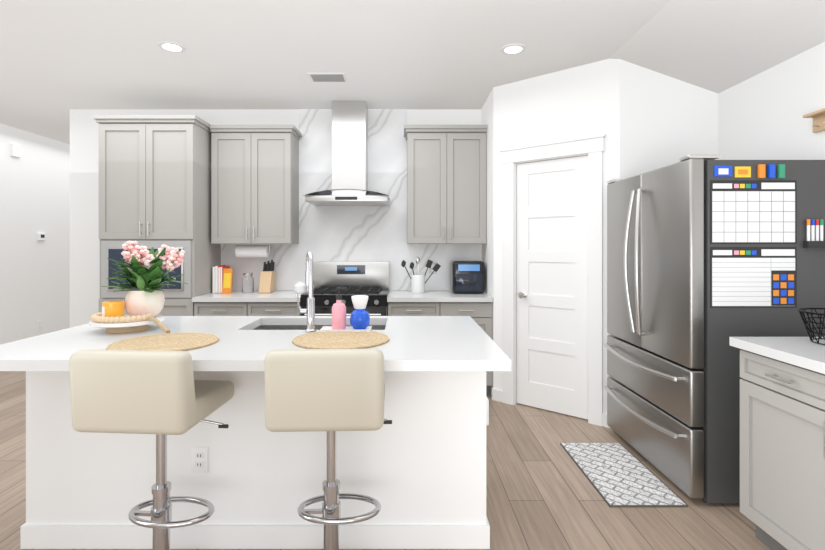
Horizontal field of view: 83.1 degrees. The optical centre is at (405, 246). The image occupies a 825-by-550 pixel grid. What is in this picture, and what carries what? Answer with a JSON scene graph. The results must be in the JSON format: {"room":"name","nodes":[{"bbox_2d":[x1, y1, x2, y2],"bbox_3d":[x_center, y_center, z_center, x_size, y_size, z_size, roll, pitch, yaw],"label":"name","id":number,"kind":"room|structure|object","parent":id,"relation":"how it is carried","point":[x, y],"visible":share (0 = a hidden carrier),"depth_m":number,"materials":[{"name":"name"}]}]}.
{"room":"kitchen","nodes":[
{"label":"kitchen","id":0,"kind":"room"},
{"bbox_2d":[0,123,69,344],"bbox_3d":[-4.610,-0.030,2.900,0.120,2.720,11.200,0,0,0],"label":"wall","id":1,"kind":"structure","parent":0,"point":[34,200],"depth_m":5.69,"materials":[{"name":"white paint"}]},
{"bbox_2d":[10,144,20,157],"bbox_3d":[-4.534,-1.120,5.420,0.031,0.140,0.120,0,0,0],"label":"door chime","id":2,"kind":"object","parent":1,"relation":"attached to","point":[15,150],"visible":1,"depth_m":5.39,"materials":[{"name":"white plastic"}]},
{"bbox_2d":[37,232,45,240],"bbox_3d":[-4.536,-0.125,5.805,0.026,0.110,0.130,0,0,0],"label":"thermostat","id":3,"kind":"object","parent":1,"relation":"attached to","point":[41,236],"visible":0.98,"depth_m":5.79,"materials":[{"name":"white plastic"}]},
{"bbox_2d":[70,109,480,327],"bbox_3d":[-0.470,-0.030,4.760,5.840,2.720,0.120,0,0,0],"label":"wall","id":4,"kind":"structure","parent":0,"point":[84,229],"depth_m":4.70,"materials":[{"name":"white paint"}]},
{"bbox_2d":[210,125,301,243],"bbox_3d":[-1.431,-0.585,4.509,0.781,1.110,0.354,0,0,0],"label":"upper cabinet","id":5,"kind":"object","parent":4,"relation":"attached to","point":[254,184],"visible":1,"depth_m":4.38,"materials":[{"name":"grey paint"}]},
{"bbox_2d":[235,244,270,257],"bbox_3d":[-1.480,0.036,4.520,0.341,0.133,0.116,0,0,0],"label":"paper towel","id":6,"kind":"object","parent":5,"relation":"attached to","point":[252,251],"visible":1,"depth_m":4.47,"materials":[{"name":"white paper"}]},
{"bbox_2d":[304,101,389,205],"bbox_3d":[-0.535,-0.901,4.436,0.770,0.973,0.500,0,0,0],"label":"range hood","id":7,"kind":"object","parent":4,"relation":"attached to","point":[349,153],"visible":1,"depth_m":4.42,"materials":[{"name":"silver metal"}]},
{"bbox_2d":[221,109,480,289],"bbox_3d":[-0.542,-0.475,4.694,2.620,1.827,0.012,0,0,0],"label":"backsplash","id":8,"kind":"structure","parent":4,"relation":"attached to","point":[352,233],"depth_m":4.69,"materials":[{"name":"stone"}]},
{"bbox_2d":[429,262,436,273],"bbox_3d":[0.280,0.212,4.684,0.074,0.115,0.007,0,0,0],"label":"outlet","id":9,"kind":"object","parent":8,"relation":"attached to","point":[431,270],"visible":0.71,"depth_m":4.68,"materials":[{"name":"white"}]},
{"bbox_2d":[404,125,486,243],"bbox_3d":[0.377,-0.585,4.509,0.774,1.110,0.354,0,0,0],"label":"upper cabinet","id":10,"kind":"object","parent":4,"relation":"attached to","point":[446,184],"visible":1,"depth_m":4.38,"materials":[{"name":"grey paint"}]},
{"bbox_2d":[0,0,670,143],"bbox_3d":[-1.200,-1.440,3.000,8.400,0.100,11.400,0,0,0],"label":"ceiling","id":11,"kind":"structure","parent":0,"point":[59,59],"depth_m":3.29,"materials":[{"name":"white paint"}]},
{"bbox_2d":[158,41,185,52],"bbox_3d":[-1.620,-1.387,3.230,0.176,0.006,0.176,0,0,0],"label":"recessed light","id":12,"kind":"object","parent":11,"relation":"in","point":[172,47],"visible":1,"depth_m":3.23,"materials":[{"name":"white plastic"}]},
{"bbox_2d":[307,73,347,81],"bbox_3d":[-0.630,-1.383,3.800,0.300,0.012,0.180,0,0,0],"label":"ceiling vent","id":13,"kind":"object","parent":11,"relation":"in","point":[327,77],"visible":1,"depth_m":3.78,"materials":[{"name":"white metal"}]},
{"bbox_2d":[501,44,525,54],"bbox_3d":[0.760,-1.387,3.265,0.176,0.006,0.176,0,0,0],"label":"recessed light","id":14,"kind":"object","parent":11,"relation":"in","point":[512,49],"visible":1,"depth_m":3.26,"materials":[{"name":"white plastic"}]},
{"bbox_2d":[0,371,769,549],"bbox_3d":[-1.200,1.380,3.000,8.400,0.100,11.400,0,0,0],"label":"floor","id":15,"kind":"structure","parent":0,"point":[542,493],"depth_m":2.42,"materials":[{"name":"brown wood"}]},
{"bbox_2d":[69,349,233,549],"bbox_3d":[-0.916,0.844,1.766,0.440,0.971,0.425,0,0,4],"label":"bar stool","id":16,"kind":"object","parent":15,"relation":"on","point":[161,395],"visible":1,"depth_m":1.57,"materials":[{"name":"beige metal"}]},
{"bbox_2d":[92,115,220,315],"bbox_3d":[-2.273,0.089,4.364,0.894,2.479,0.644,0,0,0],"label":"tall cabinet","id":17,"kind":"object","parent":15,"relation":"on","point":[155,182],"visible":0.6,"depth_m":4.09,"materials":[{"name":"grey paint"}]},
{"bbox_2d":[194,303,247,315],"bbox_3d":[-1.618,0.903,4.380,0.468,0.850,0.611,0,0,0],"label":"base cabinet","id":18,"kind":"object","parent":15,"relation":"on","point":[200,309],"depth_m":4.07,"materials":[{"name":"grey paint"}]},
{"bbox_2d":[192,291,307,302],"bbox_3d":[-1.384,0.459,4.365,0.937,0.038,0.641,0,0,0],"label":"countertop","id":19,"kind":"structure","parent":18,"relation":"on","point":[236,296],"depth_m":4.10,"materials":[{"name":"white stone"}]},
{"bbox_2d":[213,265,232,292],"bbox_3d":[-1.738,0.310,4.500,0.183,0.263,0.200,0,0,0],"label":"books","id":20,"kind":"object","parent":19,"relation":"on","point":[222,278],"visible":1,"depth_m":4.42,"materials":[{"name":"white paper"}]},
{"bbox_2d":[242,273,253,292],"bbox_3d":[-1.520,0.345,4.500,0.110,0.188,0.110,0,0,0],"label":"glass jar","id":21,"kind":"object","parent":19,"relation":"on","point":[247,282],"visible":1,"depth_m":4.46,"materials":[{"name":"white"}]},
{"bbox_2d":[259,260,275,292],"bbox_3d":[-1.340,0.282,4.528,0.110,0.310,0.213,0,0,0],"label":"knife block","id":22,"kind":"object","parent":19,"relation":"on","point":[267,279],"visible":1,"depth_m":4.47,"materials":[{"name":"beige wood"}]},
{"bbox_2d":[294,281,306,292],"bbox_3d":[-1.000,0.382,4.450,0.120,0.114,0.120,0,0,0],"label":"sugar bowl","id":23,"kind":"object","parent":19,"relation":"on","point":[300,287],"visible":0.92,"depth_m":4.41,"materials":[{"name":"white ceramic"}]},
{"bbox_2d":[20,324,489,548],"bbox_3d":[-0.652,0.890,2.394,2.083,0.880,0.693,0,0,0],"label":"kitchen island","id":24,"kind":"object","parent":15,"relation":"on","point":[416,468],"depth_m":2.06,"materials":[{"name":"white paint"}]},
{"bbox_2d":[0,316,259,371],"bbox_3d":[-1.265,0.430,2.224,0.870,0.040,1.078,0,0,0],"label":"island countertop","id":25,"kind":"structure","parent":24,"relation":"on","point":[52,351],"depth_m":2.06,"materials":[{"name":"white stone"}]},
{"bbox_2d":[89,315,164,332],"bbox_3d":[-1.370,0.382,2.300,0.320,0.054,0.320,0,0,0],"label":"tray","id":26,"kind":"object","parent":25,"relation":"on","point":[128,327],"visible":0.69,"depth_m":2.21,"materials":[{"name":"white ceramic"}]},
{"bbox_2d":[102,300,124,316],"bbox_3d":[-1.405,0.308,2.240,0.093,0.092,0.092,0,0,0],"label":"candle","id":27,"kind":"object","parent":26,"relation":"on","point":[114,308],"visible":0.65,"depth_m":2.20,"materials":[{"name":"orange wax"}]},
{"bbox_2d":[91,312,148,322],"bbox_3d":[-1.375,0.339,2.249,0.296,0.031,0.206,0,0,0],"label":"bead garland","id":28,"kind":"object","parent":26,"relation":"on","point":[97,317],"visible":0.92,"depth_m":2.17,"materials":[{"name":"beige wood"}]},
{"bbox_2d":[147,313,170,332],"bbox_3d":[-1.175,0.364,2.214,0.169,0.086,0.027,0,0,28],"label":"tassel","id":29,"kind":"object","parent":28,"relation":"hanging from","point":[162,326],"visible":0.92,"depth_m":2.20,"materials":[{"name":"wood"}]},
{"bbox_2d":[101,241,187,316],"bbox_3d":[-1.301,0.161,2.335,0.394,0.387,0.315,0,0,0],"label":"flower vase","id":30,"kind":"object","parent":26,"relation":"on","point":[141,268],"visible":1,"depth_m":2.29,"materials":[{"name":"ceramic"}]},
{"bbox_2d":[106,332,218,350],"bbox_3d":[-1.018,0.406,1.976,0.424,0.007,0.424,0,0,0],"label":"placemat","id":31,"kind":"object","parent":25,"relation":"on","point":[186,341],"visible":0.94,"depth_m":1.97,"materials":[{"name":"wicker"}]},
{"bbox_2d":[188,316,387,371],"bbox_3d":[-0.465,0.430,2.224,0.730,0.040,1.078,0,0,0],"label":"island countertop","id":32,"kind":"structure","parent":24,"relation":"on","point":[245,349],"depth_m":1.95,"materials":[{"name":"white stone"}]},
{"bbox_2d":[296,251,315,332],"bbox_3d":[-0.477,0.215,2.279,0.096,0.388,0.119,0,0,0],"label":"faucet","id":33,"kind":"object","parent":32,"relation":"on","point":[310,310],"visible":1,"depth_m":2.23,"materials":[{"name":"silver metal"}]},
{"bbox_2d":[320,326,371,331],"bbox_3d":[-0.285,0.402,2.265,0.240,0.015,0.100,0,0,0],"label":"soap tray","id":34,"kind":"object","parent":32,"relation":"on","point":[347,329],"visible":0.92,"depth_m":2.22,"materials":[{"name":"white ceramic"}]},
{"bbox_2d":[332,287,345,328],"bbox_3d":[-0.323,0.296,2.265,0.069,0.200,0.069,0,0,-27],"label":"soap bottle","id":35,"kind":"object","parent":34,"relation":"on","point":[339,308],"depth_m":2.24,"materials":[{"name":"pink plastic"}]},
{"bbox_2d":[350,295,369,328],"bbox_3d":[-0.220,0.318,2.265,0.099,0.158,0.099,0,0,-6],"label":"dish brush","id":36,"kind":"object","parent":34,"relation":"on","point":[359,318],"depth_m":2.23,"materials":[{"name":"blue plastic"}]},
{"bbox_2d":[380,316,510,371],"bbox_3d":[0.143,0.430,2.224,0.485,0.040,1.078,0,0,0],"label":"island countertop","id":37,"kind":"structure","parent":24,"relation":"on","point":[416,343],"depth_m":1.92,"materials":[{"name":"white stone"}]},
{"bbox_2d":[292,331,389,348],"bbox_3d":[-0.280,0.406,2.050,0.424,0.007,0.424,0,0,0],"label":"placemat","id":38,"kind":"object","parent":37,"relation":"on","point":[338,340],"visible":0.98,"depth_m":2.01,"materials":[{"name":"wicker"}]},
{"bbox_2d":[248,303,300,315],"bbox_3d":[-1.151,0.903,4.380,0.467,0.850,0.611,0,0,0],"label":"base cabinet","id":39,"kind":"object","parent":15,"relation":"on","point":[254,309],"depth_m":4.07,"materials":[{"name":"grey paint"}]},
{"bbox_2d":[264,349,391,549],"bbox_3d":[-0.270,0.844,1.788,0.440,0.971,0.425,0,0,-2],"label":"bar stool","id":40,"kind":"object","parent":15,"relation":"on","point":[330,392],"visible":1,"depth_m":1.58,"materials":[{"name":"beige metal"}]},
{"bbox_2d":[300,261,388,315],"bbox_3d":[-0.535,0.737,4.329,0.754,1.183,0.682,0,0,0],"label":"range","id":41,"kind":"object","parent":15,"relation":"on","point":[370,279],"visible":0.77,"depth_m":4.61,"materials":[{"name":"silver metal"}]},
{"bbox_2d":[387,299,439,315],"bbox_3d":[0.077,0.903,4.380,0.459,0.850,0.611,0,0,0],"label":"base cabinet","id":42,"kind":"object","parent":15,"relation":"on","point":[394,309],"depth_m":4.07,"materials":[{"name":"grey paint"}]},
{"bbox_2d":[440,299,492,395],"bbox_3d":[0.535,0.903,4.380,0.458,0.850,0.611,0,0,0],"label":"base cabinet","id":43,"kind":"object","parent":15,"relation":"on","point":[477,308],"depth_m":4.07,"materials":[{"name":"grey paint"}]},
{"bbox_2d":[388,291,491,302],"bbox_3d":[0.304,0.459,4.365,0.919,0.038,0.641,0,0,0],"label":"countertop","id":44,"kind":"structure","parent":43,"relation":"on","point":[393,296],"depth_m":4.10,"materials":[{"name":"white stone"}]},
{"bbox_2d":[401,257,440,292],"bbox_3d":[0.155,0.266,4.480,0.384,0.344,0.132,0,0,0],"label":"utensil crock","id":45,"kind":"object","parent":44,"relation":"on","point":[418,282],"visible":1,"depth_m":4.46,"materials":[{"name":"white ceramic"}]},
{"bbox_2d":[450,260,484,293],"bbox_3d":[0.595,0.286,4.465,0.300,0.305,0.330,0,0,0],"label":"air fryer","id":46,"kind":"object","parent":44,"relation":"on","point":[467,276],"visible":0.98,"depth_m":4.33,"materials":[{"name":"black plastic"}]},
{"bbox_2d":[560,443,687,506],"bbox_3d":[1.245,1.324,2.755,0.400,0.010,0.760,0,0,0],"label":"kitchen mat","id":47,"kind":"object","parent":15,"relation":"on","point":[617,474],"visible":1,"depth_m":2.66,"materials":[{"name":"grey fabric"}]},
{"bbox_2d":[604,154,824,503],"bbox_3d":[1.810,0.427,2.855,0.856,1.804,1.020,0,0,0],"label":"fridge","id":48,"kind":"object","parent":15,"relation":"on","point":[708,255],"visible":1,"depth_m":2.38,"materials":[{"name":"grey metal"}]},
{"bbox_2d":[740,349,824,549],"bbox_3d":[1.900,0.892,1.870,0.740,0.874,0.520,0,0,0],"label":"base cabinet","id":49,"kind":"object","parent":15,"relation":"on","point":[782,444],"depth_m":1.89,"materials":[{"name":"grey paint"}]},
{"bbox_2d":[729,337,824,372],"bbox_3d":[1.886,0.435,0.840,0.772,0.040,2.620,0,0,0],"label":"countertop","id":50,"kind":"structure","parent":49,"relation":"on","point":[801,352],"depth_m":1.92,"materials":[{"name":"white stone"}]},
{"bbox_2d":[798,308,824,344],"bbox_3d":[1.860,0.345,1.980,0.287,0.136,0.287,0,0,0],"label":"wire basket","id":51,"kind":"object","parent":50,"relation":"on","point":[805,321],"visible":1,"depth_m":2.03,"materials":[{"name":"black metal"}]},
{"bbox_2d":[481,89,492,395],"bbox_3d":[0.820,-0.030,4.375,0.100,2.720,0.650,0,0,0],"label":"wall","id":52,"kind":"structure","parent":0,"point":[487,247],"depth_m":4.24,"materials":[{"name":"white paint"}]},
{"bbox_2d":[493,58,619,413],"bbox_3d":[1.198,-0.030,3.755,1.035,2.720,0.100,0,0,40],"label":"wall","id":53,"kind":"structure","parent":0,"point":[578,101],"depth_m":3.69,"materials":[{"name":"white paint"}]},
{"bbox_2d":[493,389,609,427],"bbox_3d":[1.162,1.283,3.712,1.035,0.095,0.013,0,0,40],"label":"baseboard","id":54,"kind":"structure","parent":53,"relation":"attached to","point":[497,395],"depth_m":3.99,"materials":[{"name":"white paint"}]},
{"bbox_2d":[517,155,587,418],"bbox_3d":[1.168,0.309,3.726,0.606,2.018,0.100,0,0,40],"label":"pantry door","id":55,"kind":"structure","parent":53,"relation":"in","point":[552,285],"depth_m":3.73,"materials":[{"name":"white paint"}]},
{"bbox_2d":[500,133,605,425],"bbox_3d":[1.181,0.247,3.749,0.860,2.165,0.132,0,0,40],"label":"door frame","id":56,"kind":"structure","parent":53,"relation":"attached to","point":[592,147],"depth_m":3.57,"materials":[{"name":"white paint"}]},
{"bbox_2d":[620,59,717,178],"bbox_3d":[1.981,-0.030,3.434,0.838,2.720,0.100,0,0,0],"label":"wall","id":57,"kind":"structure","parent":0,"point":[665,120],"depth_m":3.38,"materials":[{"name":"white paint"}]},
{"bbox_2d":[610,0,824,93],"bbox_3d":[1.975,-1.273,0.360,0.950,0.434,6.120,0,0,0],"label":"ceiling","id":58,"kind":"structure","parent":0,"point":[718,46],"depth_m":2.78,"materials":[{"name":"white paint"}]},
{"bbox_2d":[718,42,824,159],"bbox_3d":[2.340,-0.080,0.400,0.120,2.820,6.200,0,0,0],"label":"wall","id":59,"kind":"structure","parent":0,"point":[760,115],"depth_m":2.85,"materials":[{"name":"white paint"}]},
{"bbox_2d":[803,108,824,132],"bbox_3d":[2.241,-0.681,2.415,0.073,0.098,0.330,0,0,0],"label":"shelf","id":60,"kind":"object","parent":59,"relation":"attached to","point":[818,117],"visible":1,"depth_m":2.53,"materials":[{"name":"beige wood"}]}
]}

